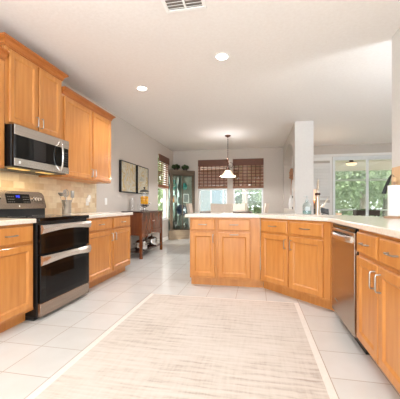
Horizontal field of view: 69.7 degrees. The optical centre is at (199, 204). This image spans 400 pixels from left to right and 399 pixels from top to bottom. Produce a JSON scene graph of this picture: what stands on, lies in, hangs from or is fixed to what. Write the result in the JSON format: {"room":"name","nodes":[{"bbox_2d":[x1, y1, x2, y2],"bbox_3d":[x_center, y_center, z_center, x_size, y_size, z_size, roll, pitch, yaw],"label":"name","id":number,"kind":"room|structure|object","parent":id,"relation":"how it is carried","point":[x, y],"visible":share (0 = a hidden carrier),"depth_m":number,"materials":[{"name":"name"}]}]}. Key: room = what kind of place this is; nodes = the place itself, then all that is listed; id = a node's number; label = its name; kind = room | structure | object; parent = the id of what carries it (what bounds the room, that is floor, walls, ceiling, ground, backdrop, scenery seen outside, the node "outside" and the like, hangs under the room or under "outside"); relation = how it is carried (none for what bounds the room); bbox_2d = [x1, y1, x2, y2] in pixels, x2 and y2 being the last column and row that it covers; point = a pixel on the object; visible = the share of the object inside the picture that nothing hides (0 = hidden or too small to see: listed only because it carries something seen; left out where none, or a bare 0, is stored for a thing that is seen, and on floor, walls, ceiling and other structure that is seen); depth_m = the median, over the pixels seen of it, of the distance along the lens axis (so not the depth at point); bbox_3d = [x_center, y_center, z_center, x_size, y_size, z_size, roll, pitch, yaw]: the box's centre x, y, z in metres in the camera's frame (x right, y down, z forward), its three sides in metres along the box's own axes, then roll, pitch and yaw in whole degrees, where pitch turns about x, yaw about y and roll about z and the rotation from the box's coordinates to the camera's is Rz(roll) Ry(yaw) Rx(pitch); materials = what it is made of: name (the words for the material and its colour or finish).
{"room":"kitchen","nodes":[
{"label":"kitchen","id":0,"kind":"room"},
{"bbox_2d":[62,81,172,248],"bbox_3d":[-2.064,-0.310,3.188,0.150,2.700,11.850,0,0,11],"label":"wall","id":1,"kind":"structure","parent":0,"point":[130,144],"depth_m":6.04,"materials":[{"name":"paint"}]},
{"bbox_2d":[0,46,9,168],"bbox_3d":[-1.988,-0.853,2.211,0.378,1.056,0.853,0,0,11],"label":"upper cabinet","id":2,"kind":"object","parent":1,"relation":"attached to","point":[3,52],"visible":1,"depth_m":2.56,"materials":[{"name":"brown wood"}]},
{"bbox_2d":[0,32,68,138],"bbox_3d":[-1.829,-1.132,3.010,0.380,0.788,0.881,0,0,11],"label":"upper cabinet","id":3,"kind":"object","parent":1,"relation":"attached to","point":[32,84],"visible":0.98,"depth_m":2.89,"materials":[{"name":"brown wood"}]},
{"bbox_2d":[0,124,68,174],"bbox_3d":[-1.781,-0.536,3.004,0.486,0.392,0.766,0,0,11],"label":"microwave","id":4,"kind":"object","parent":3,"relation":"attached to","point":[26,150],"visible":0.99,"depth_m":2.84,"materials":[{"name":"black"}]},
{"bbox_2d":[0,170,95,214],"bbox_3d":[-1.985,-0.117,3.170,0.012,0.486,3.045,0,0,11],"label":"backsplash","id":5,"kind":"structure","parent":1,"relation":"attached to","point":[9,181],"depth_m":3.68,"materials":[{"name":"tile"}]},
{"bbox_2d":[39,86,115,183],"bbox_3d":[-1.636,-0.853,3.981,0.380,1.056,1.203,0,0,11],"label":"upper cabinet","id":6,"kind":"object","parent":1,"relation":"attached to","point":[86,126],"visible":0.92,"depth_m":3.81,"materials":[{"name":"brown wood"}]},
{"bbox_2d":[86,195,90,204],"bbox_3d":[-1.705,-0.065,4.401,0.057,0.165,0.074,0,0,11],"label":"wall outlet","id":7,"kind":"object","parent":1,"relation":"attached to","point":[88,198],"visible":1,"depth_m":4.38,"materials":[{"name":"white plastic"}]},
{"bbox_2d":[119,160,135,192],"bbox_3d":[-1.446,-0.540,5.777,0.050,0.610,0.690,0,0,11],"label":"framed art","id":8,"kind":"object","parent":1,"relation":"attached to","point":[127,170],"visible":1,"depth_m":5.71,"materials":[{"name":"black"}]},
{"bbox_2d":[136,165,147,193],"bbox_3d":[-1.304,-0.540,6.488,0.050,0.610,0.620,0,0,11],"label":"framed art","id":9,"kind":"object","parent":1,"relation":"attached to","point":[141,172],"visible":0.94,"depth_m":6.40,"materials":[{"name":"black"}]},
{"bbox_2d":[130,236,167,254],"bbox_3d":[-1.312,0.985,6.551,0.015,0.110,3.840,0,0,11],"label":"baseboard","id":10,"kind":"structure","parent":1,"relation":"attached to","point":[166,237],"depth_m":8.00,"materials":[{"name":"white paint"}]},
{"bbox_2d":[158,155,167,219],"bbox_3d":[-1.072,-0.449,8.027,0.150,1.782,0.930,0,0,11],"label":"window","id":11,"kind":"structure","parent":1,"relation":"in","point":[164,217],"depth_m":8.42,"materials":[{"name":"white plastic"}]},
{"bbox_2d":[158,154,168,188],"bbox_3d":[-1.002,-0.900,8.014,0.032,0.880,0.900,0,0,11],"label":"blind","id":12,"kind":"object","parent":11,"relation":"attached to","point":[162,158],"visible":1,"depth_m":7.91,"materials":[{"name":"brown wood"}]},
{"bbox_2d":[0,0,399,150],"bbox_3d":[2.690,-1.735,2.173,10.170,0.150,12.310,0,0,11],"label":"ceiling","id":13,"kind":"structure","parent":0,"point":[327,63],"depth_m":3.31,"materials":[{"name":"white paint"}]},
{"bbox_2d":[136,86,147,90],"bbox_3d":[-0.830,-1.657,4.110,0.176,0.006,0.176,0,0,11],"label":"recessed light","id":14,"kind":"object","parent":13,"relation":"in","point":[140,88],"visible":1,"depth_m":4.11,"materials":[{"name":"white paint"}]},
{"bbox_2d":[161,0,206,13],"bbox_3d":[-0.148,-1.653,2.283,0.350,0.013,0.350,0,0,11],"label":"ceiling vent","id":15,"kind":"object","parent":13,"relation":"in","point":[174,6],"visible":1,"depth_m":2.39,"materials":[{"name":"white metal"}]},
{"bbox_2d":[214,52,229,60],"bbox_3d":[0.246,-1.657,3.224,0.176,0.006,0.176,0,0,11],"label":"recessed light","id":16,"kind":"object","parent":13,"relation":"in","point":[222,56],"visible":1,"depth_m":3.22,"materials":[{"name":"white paint"}]},
{"bbox_2d":[220,135,234,176],"bbox_3d":[0.671,-1.166,6.922,0.398,0.988,0.398,0,0,11],"label":"pendant lamp","id":17,"kind":"object","parent":13,"relation":"hanging from","point":[227,173],"visible":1,"depth_m":6.88,"materials":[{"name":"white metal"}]},
{"bbox_2d":[0,239,399,398],"bbox_3d":[2.703,1.090,2.241,9.870,0.100,12.150,0,0,11],"label":"floor","id":18,"kind":"structure","parent":0,"point":[31,352],"depth_m":2.38,"materials":[{"name":"tile"}]},
{"bbox_2d":[0,223,32,332],"bbox_3d":[-1.799,0.604,2.378,0.665,0.872,0.460,0,0,11],"label":"base cabinet","id":19,"kind":"object","parent":18,"relation":"on","point":[16,241],"visible":1,"depth_m":2.36,"materials":[{"name":"brown wood"}]},
{"bbox_2d":[0,218,35,225],"bbox_3d":[-1.851,0.146,2.158,0.642,0.040,0.913,0,0,11],"label":"countertop","id":20,"kind":"structure","parent":19,"relation":"on","point":[3,221],"depth_m":2.38,"materials":[{"name":"white stone"}]},
{"bbox_2d":[0,190,91,320],"bbox_3d":[-1.649,0.450,2.979,0.715,1.180,0.766,0,0,11],"label":"range","id":21,"kind":"object","parent":18,"relation":"on","point":[61,247],"visible":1,"depth_m":2.86,"materials":[{"name":"black"}]},
{"bbox_2d":[0,215,88,221],"bbox_3d":[-1.638,0.138,2.977,0.597,0.034,0.766,0,0,11],"label":"cooktop","id":22,"kind":"object","parent":21,"relation":"in","point":[39,218],"depth_m":2.87,"materials":[{"name":"black glass"}]},
{"bbox_2d":[25,218,91,317],"bbox_3d":[-1.649,0.578,2.979,0.715,0.865,0.762,0,0,11],"label":"oven","id":23,"kind":"object","parent":21,"relation":"in","point":[61,247],"depth_m":2.78,"materials":[{"name":"black"}]},
{"bbox_2d":[87,215,129,287],"bbox_3d":[-1.485,0.604,3.958,0.665,0.872,1.205,0,0,11],"label":"base cabinet","id":24,"kind":"object","parent":18,"relation":"on","point":[109,237],"visible":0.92,"depth_m":3.82,"materials":[{"name":"brown wood"}]},
{"bbox_2d":[46,212,132,218],"bbox_3d":[-1.490,0.146,3.980,0.642,0.040,1.243,0,0,11],"label":"countertop","id":25,"kind":"structure","parent":24,"relation":"on","point":[91,214],"depth_m":3.93,"materials":[{"name":"white stone"}]},
{"bbox_2d":[62,200,70,213],"bbox_3d":[-1.686,0.035,3.628,0.112,0.180,0.112,0,0,11],"label":"utensil canister","id":26,"kind":"object","parent":25,"relation":"on","point":[67,207],"visible":0.82,"depth_m":3.58,"materials":[{"name":"silver metal"}]},
{"bbox_2d":[121,210,163,258],"bbox_3d":[-1.168,0.588,6.043,0.435,0.905,1.260,0,0,11],"label":"buffet","id":27,"kind":"object","parent":18,"relation":"on","point":[142,223],"visible":0.79,"depth_m":5.59,"materials":[{"name":"brown wood"}]},
{"bbox_2d":[133,240,148,249],"bbox_3d":[-1.173,0.780,5.697,0.248,0.237,0.293,0,0,-41],"label":"cooking pot","id":28,"kind":"object","parent":27,"relation":"on","point":[136,243],"visible":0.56,"depth_m":5.61,"materials":[{"name":"silver metal"}]},
{"bbox_2d":[140,187,150,210],"bbox_3d":[-1.171,-0.118,6.059,0.205,0.505,0.205,0,0,-34],"label":"dispenser","id":29,"kind":"object","parent":27,"relation":"on","point":[144,206],"visible":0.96,"depth_m":6.01,"materials":[{"name":"silver metal"}]},
{"bbox_2d":[130,243,160,252],"bbox_3d":[-1.178,0.912,6.045,0.365,0.025,1.160,0,0,11],"label":"shelf","id":30,"kind":"object","parent":27,"relation":"attached to","point":[132,250],"depth_m":5.72,"materials":[{"name":"brown wood"}]},
{"bbox_2d":[146,234,158,245],"bbox_3d":[-1.062,0.780,6.308,0.248,0.237,0.293,0,0,-41],"label":"cooking pot","id":31,"kind":"object","parent":27,"relation":"on","point":[151,240],"visible":0.88,"depth_m":6.21,"materials":[{"name":"silver metal"}]},
{"bbox_2d":[26,294,337,398],"bbox_3d":[-0.008,1.035,1.964,1.630,0.008,2.450,0,0,11],"label":"area rug","id":32,"kind":"object","parent":18,"relation":"on","point":[166,346],"visible":1,"depth_m":1.93,"materials":[{"name":"beige fabric"}]},
{"bbox_2d":[169,170,194,239],"bbox_3d":[-0.538,0.010,8.635,0.682,2.060,0.530,0,0,11],"label":"curio cabinet","id":33,"kind":"object","parent":18,"relation":"on","point":[181,176],"visible":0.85,"depth_m":8.75,"materials":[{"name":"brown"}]},
{"bbox_2d":[173,180,176,188],"bbox_3d":[-0.770,-0.589,8.635,0.150,0.280,0.150,0,0,11],"label":"vase","id":34,"kind":"object","parent":33,"relation":"on","point":[174,182],"visible":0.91,"depth_m":8.59,"materials":[{"name":"teal glass"}]},
{"bbox_2d":[173,220,177,229],"bbox_3d":[-0.743,0.628,8.669,0.180,0.300,0.180,0,0,11],"label":"urn","id":35,"kind":"object","parent":33,"relation":"on","point":[175,225],"visible":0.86,"depth_m":8.61,"materials":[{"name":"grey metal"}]},
{"bbox_2d":[172,164,179,169],"bbox_3d":[-0.721,-1.125,8.628,0.280,0.208,0.279,0,0,11],"label":"potted plant","id":36,"kind":"object","parent":33,"relation":"on","point":[175,166],"visible":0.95,"depth_m":8.57,"materials":[{"name":"green plant"}]},
{"bbox_2d":[176,204,186,215],"bbox_3d":[-0.559,0.172,8.703,0.344,0.336,0.080,0,0,-25],"label":"plate","id":37,"kind":"object","parent":33,"relation":"on","point":[179,207],"visible":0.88,"depth_m":8.71,"materials":[{"name":"blue ceramic"}]},
{"bbox_2d":[181,165,188,169],"bbox_3d":[-0.447,-1.122,8.762,0.264,0.201,0.270,0,0,11],"label":"potted plant","id":38,"kind":"object","parent":33,"relation":"on","point":[184,167],"visible":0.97,"depth_m":8.70,"materials":[{"name":"green plant"}]},
{"bbox_2d":[183,194,188,202],"bbox_3d":[-0.429,-0.184,8.801,0.180,0.270,0.015,0,0,-25],"label":"photo frame","id":39,"kind":"object","parent":33,"relation":"in","point":[185,196],"visible":1,"depth_m":8.80,"materials":[{"name":"white paint"}]},
{"bbox_2d":[186,203,192,242],"bbox_3d":[-0.020,0.510,7.073,0.605,1.060,0.499,0,0,-11],"label":"dining chair","id":40,"kind":"object","parent":18,"relation":"on","point":[188,206],"visible":0.26,"depth_m":6.89,"materials":[{"name":"fabric"}]},
{"bbox_2d":[190,217,216,284],"bbox_3d":[0.092,0.604,3.909,0.342,0.872,0.655,0,0,11],"label":"base cabinet","id":41,"kind":"object","parent":18,"relation":"on","point":[203,230],"visible":0.96,"depth_m":3.63,"materials":[{"name":"brown wood"}]},
{"bbox_2d":[211,203,232,212],"bbox_3d":[0.512,0.510,6.380,0.499,1.060,0.605,0,0,11],"label":"dining chair","id":42,"kind":"object","parent":18,"relation":"on","point":[215,208],"visible":0.16,"depth_m":6.10,"materials":[{"name":"fabric"}]},
{"bbox_2d":[200,211,252,212],"bbox_3d":[0.677,0.604,6.951,1.160,0.872,1.160,0,0,11],"label":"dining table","id":43,"kind":"object","parent":18,"relation":"on","point":[202,211],"visible":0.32,"depth_m":6.49,"materials":[{"name":"brown wood"}]},
{"bbox_2d":[233,204,244,210],"bbox_3d":[0.948,0.510,7.624,0.499,1.060,0.605,0,0,11],"label":"dining chair","id":44,"kind":"object","parent":18,"relation":"on","point":[236,207],"visible":0.14,"depth_m":7.81,"materials":[{"name":"fabric"}]},
{"bbox_2d":[217,218,262,287],"bbox_3d":[0.543,0.604,3.820,0.575,0.872,0.655,0,0,11],"label":"base cabinet","id":45,"kind":"object","parent":18,"relation":"on","point":[238,239],"visible":0.97,"depth_m":3.55,"materials":[{"name":"brown wood"}]},
{"bbox_2d":[260,203,269,246],"bbox_3d":[1.331,0.510,6.845,0.605,1.060,0.499,0,0,9],"label":"dining chair","id":46,"kind":"object","parent":18,"relation":"on","point":[266,205],"visible":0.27,"depth_m":6.58,"materials":[{"name":"fabric"}]},
{"bbox_2d":[260,218,334,310],"bbox_3d":[1.186,0.604,3.195,0.598,0.872,1.066,0,0,-34],"label":"base cabinet","id":47,"kind":"object","parent":18,"relation":"on","point":[295,254],"depth_m":3.03,"materials":[{"name":"brown wood"}]},
{"bbox_2d":[185,213,399,238],"bbox_3d":[1.058,0.146,2.808,1.608,0.040,3.658,0,0,-24],"label":"countertop","id":48,"kind":"structure","parent":47,"relation":"on","point":[390,227],"depth_m":2.74,"materials":[{"name":"white stone"}]},
{"bbox_2d":[303,196,310,213],"bbox_3d":[1.309,0.009,3.512,0.105,0.232,0.106,0,0,11],"label":"soap bottle","id":49,"kind":"object","parent":48,"relation":"on","point":[307,209],"visible":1,"depth_m":3.47,"materials":[{"name":"clear glass"}]},
{"bbox_2d":[314,179,327,214],"bbox_3d":[1.405,-0.086,3.405,0.206,0.423,0.138,0,0,-34],"label":"kitchen faucet","id":50,"kind":"object","parent":48,"relation":"on","point":[318,206],"visible":1,"depth_m":3.43,"materials":[{"name":"silver metal"}]},
{"bbox_2d":[321,208,328,214],"bbox_3d":[1.511,0.082,3.476,0.091,0.089,0.087,0,0,18],"label":"stand","id":51,"kind":"object","parent":48,"relation":"on","point":[323,210],"visible":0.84,"depth_m":3.46,"materials":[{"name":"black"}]},
{"bbox_2d":[384,177,399,218],"bbox_3d":[1.766,-0.061,2.606,0.170,0.374,0.170,0,0,11],"label":"paper towel holder","id":52,"kind":"object","parent":48,"relation":"on","point":[394,179],"visible":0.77,"depth_m":2.59,"materials":[{"name":"brown wood"}]},
{"bbox_2d":[388,185,399,215],"bbox_3d":[1.766,-0.033,2.606,0.106,0.275,0.106,0,0,11],"label":"paper towel roll","id":53,"kind":"object","parent":52,"relation":"on","point":[393,190],"visible":1,"depth_m":2.56,"materials":[{"name":"white paper"}]},
{"bbox_2d":[391,166,399,184],"bbox_3d":[1.854,-0.117,2.701,0.034,0.480,0.220,0,0,11],"label":"cutting board","id":54,"kind":"object","parent":48,"relation":"on","point":[396,170],"visible":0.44,"depth_m":2.70,"materials":[{"name":"brown wood"}]},
{"bbox_2d":[382,174,393,193],"bbox_3d":[1.813,-0.195,2.760,0.110,0.194,0.066,0,0,11],"label":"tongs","id":55,"kind":"object","parent":54,"relation":"hanging from","point":[385,188],"visible":0.98,"depth_m":2.75,"materials":[{"name":"black metal"}]},
{"bbox_2d":[331,223,369,354],"bbox_3d":[1.408,0.606,2.248,0.653,0.868,0.612,0,0,11],"label":"dishwasher","id":56,"kind":"object","parent":18,"relation":"on","point":[344,238],"visible":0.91,"depth_m":2.20,"materials":[{"name":"silver metal"}]},
{"bbox_2d":[357,229,399,393],"bbox_3d":[1.304,0.604,1.561,0.675,0.872,0.760,0,0,11],"label":"base cabinet","id":57,"kind":"object","parent":18,"relation":"on","point":[378,259],"visible":1,"depth_m":1.59,"materials":[{"name":"brown wood"}]},
{"bbox_2d":[173,143,391,225],"bbox_3d":[3.872,-0.310,8.127,9.870,2.700,0.150,0,0,11],"label":"wall","id":58,"kind":"structure","parent":0,"point":[273,157],"depth_m":8.42,"materials":[{"name":"paint"}]},
{"bbox_2d":[199,167,226,212],"bbox_3d":[0.394,-0.449,8.787,0.940,1.782,0.150,0,0,11],"label":"window","id":59,"kind":"structure","parent":58,"relation":"in","point":[200,167],"depth_m":8.88,"materials":[{"name":"white plastic"}]},
{"bbox_2d":[198,159,226,188],"bbox_3d":[0.380,-0.915,8.717,0.900,0.870,0.032,0,0,11],"label":"blind","id":60,"kind":"object","parent":59,"relation":"attached to","point":[215,181],"visible":0.8,"depth_m":8.72,"materials":[{"name":"brown wood"}]},
{"bbox_2d":[233,168,262,212],"bbox_3d":[1.438,-0.449,8.579,0.940,1.782,0.150,0,0,11],"label":"window","id":61,"kind":"structure","parent":58,"relation":"in","point":[234,189],"depth_m":8.60,"materials":[{"name":"white plastic"}]},
{"bbox_2d":[233,158,263,187],"bbox_3d":[1.425,-0.915,8.509,0.900,0.870,0.032,0,0,11],"label":"blind","id":62,"kind":"object","parent":61,"relation":"attached to","point":[256,163],"visible":0.94,"depth_m":8.51,"materials":[{"name":"brown wood"}]},
{"bbox_2d":[314,157,331,214],"bbox_3d":[3.385,-0.155,8.113,0.640,2.350,0.036,0,0,11],"label":"shutter","id":63,"kind":"object","parent":58,"relation":"attached to","point":[323,171],"visible":0.28,"depth_m":8.08,"materials":[{"name":"white paint"}]},
{"bbox_2d":[314,152,391,215],"bbox_3d":[4.762,-0.185,7.936,3.470,2.450,0.158,0,0,11],"label":"door","id":64,"kind":"structure","parent":58,"relation":"in","point":[386,155],"depth_m":7.98,"materials":[{"name":"white plastic"}]},
{"bbox_2d":[283,121,313,213],"bbox_3d":[2.333,-0.310,7.015,0.355,2.700,2.630,0,0,11],"label":"wall partition","id":65,"kind":"structure","parent":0,"point":[298,149],"depth_m":5.74,"materials":[{"name":"paint"}]},
{"bbox_2d":[288,195,292,208],"bbox_3d":[2.260,-0.061,7.096,0.140,0.340,0.140,0,0,11],"label":"vase","id":66,"kind":"object","parent":65,"relation":"on","point":[290,204],"visible":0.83,"depth_m":7.05,"materials":[{"name":"white ceramic"}]},
{"bbox_2d":[289,168,292,185],"bbox_3d":[2.271,-0.397,7.072,0.142,0.975,0.761,0,0,20],"label":"branch","id":67,"kind":"object","parent":66,"relation":"in","point":[291,169],"visible":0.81,"depth_m":6.81,"materials":[{"name":"brown plant"}]},
{"bbox_2d":[335,159,391,171],"bbox_3d":[6.719,-1.460,9.195,8.400,0.400,3.045,0,0,11],"label":"ceiling","id":68,"kind":"structure","parent":0,"point":[382,164],"depth_m":10.62,"materials":[{"name":"beige paint"}]},
{"bbox_2d":[346,160,356,165],"bbox_3d":[4.988,-1.425,9.460,0.340,0.310,0.340,0,0,11],"label":"porch light","id":69,"kind":"object","parent":68,"relation":"attached to","point":[350,163],"visible":0.79,"depth_m":9.38,"materials":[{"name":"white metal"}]},
{"bbox_2d":[392,28,399,167],"bbox_3d":[1.351,-0.310,-0.283,0.130,2.700,6.370,0,0,11],"label":"wall","id":70,"kind":"structure","parent":0,"point":[396,37],"depth_m":2.76,"materials":[{"name":"beige paint"}]},
{"bbox_3d":[6.719,1.115,9.195,8.400,0.090,3.045,0,0,11],"label":"floor","id":71,"kind":"structure","parent":0,"visible":0},
{"bbox_2d":[335,170,391,210],"bbox_3d":[6.996,-0.095,10.590,8.400,2.330,0.080,0,0,11],"label":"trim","id":72,"kind":"structure","parent":71,"relation":"on","point":[391,170],"depth_m":10.76,"materials":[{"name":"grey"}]},
{"bbox_2d":[353,209,379,215],"bbox_3d":[5.585,0.598,9.645,0.720,0.945,0.577,0,0,11],"label":"trough","id":73,"kind":"object","parent":71,"relation":"on","point":[357,212],"visible":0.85,"depth_m":9.50,"materials":[{"name":"brown"}]},
{"label":"outside","id":74,"kind":"structure","parent":0,"visible":0},
{"bbox_3d":[11.604,1.225,32.768,70.000,0.130,51.200,0,0,11],"label":"lawn","id":75,"kind":"structure","parent":74,"visible":0},
{"bbox_2d":[201,166,239,211],"bbox_3d":[0.657,-1.440,21.025,4.300,5.200,4.500,0,0,11],"label":"house","id":76,"kind":"structure","parent":75,"relation":"on","point":[208,197],"depth_m":19.17,"materials":[{"name":"grey paint"}]},
{"bbox_2d":[241,166,248,210],"bbox_3d":[2.088,-2.329,13.315,4.140,6.986,3.836,0,0,37],"label":"tree","id":77,"kind":"object","parent":75,"relation":"on","point":[244,192],"visible":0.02,"depth_m":13.24,"materials":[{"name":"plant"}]},
{"bbox_2d":[249,169,261,206],"bbox_3d":[5.171,-1.826,20.049,4.924,5.984,4.524,0,0,43],"label":"tree","id":78,"kind":"object","parent":75,"relation":"on","point":[259,194],"visible":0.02,"depth_m":20.23,"materials":[{"name":"green plant"}]},
{"bbox_2d":[158,158,382,216],"bbox_3d":[5.850,-1.678,24.232,34.448,6.123,2.317,0,0,11],"label":"treeline","id":79,"kind":"object","parent":75,"relation":"on","point":[252,202],"visible":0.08,"depth_m":23.76,"materials":[{"name":"green plant"}]},
{"bbox_2d":[335,171,347,208],"bbox_3d":[7.271,-1.858,17.963,5.114,6.048,5.520,0,0,12],"label":"tree","id":80,"kind":"object","parent":75,"relation":"on","point":[337,202],"visible":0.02,"depth_m":18.05,"materials":[{"name":"green plant"}]},
{"bbox_2d":[335,172,387,216],"bbox_3d":[10.994,-2.024,16.892,5.343,6.379,4.797,0,0,42],"label":"tree","id":81,"kind":"object","parent":75,"relation":"on","point":[385,201],"visible":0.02,"depth_m":17.02,"materials":[{"name":"green plant"}]},
{"bbox_2d":[335,170,390,215],"bbox_3d":[7.989,-1.644,13.661,4.103,5.621,3.770,0,0,5],"label":"tree","id":82,"kind":"object","parent":75,"relation":"on","point":[340,186],"visible":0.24,"depth_m":13.35,"materials":[{"name":"green plant"}]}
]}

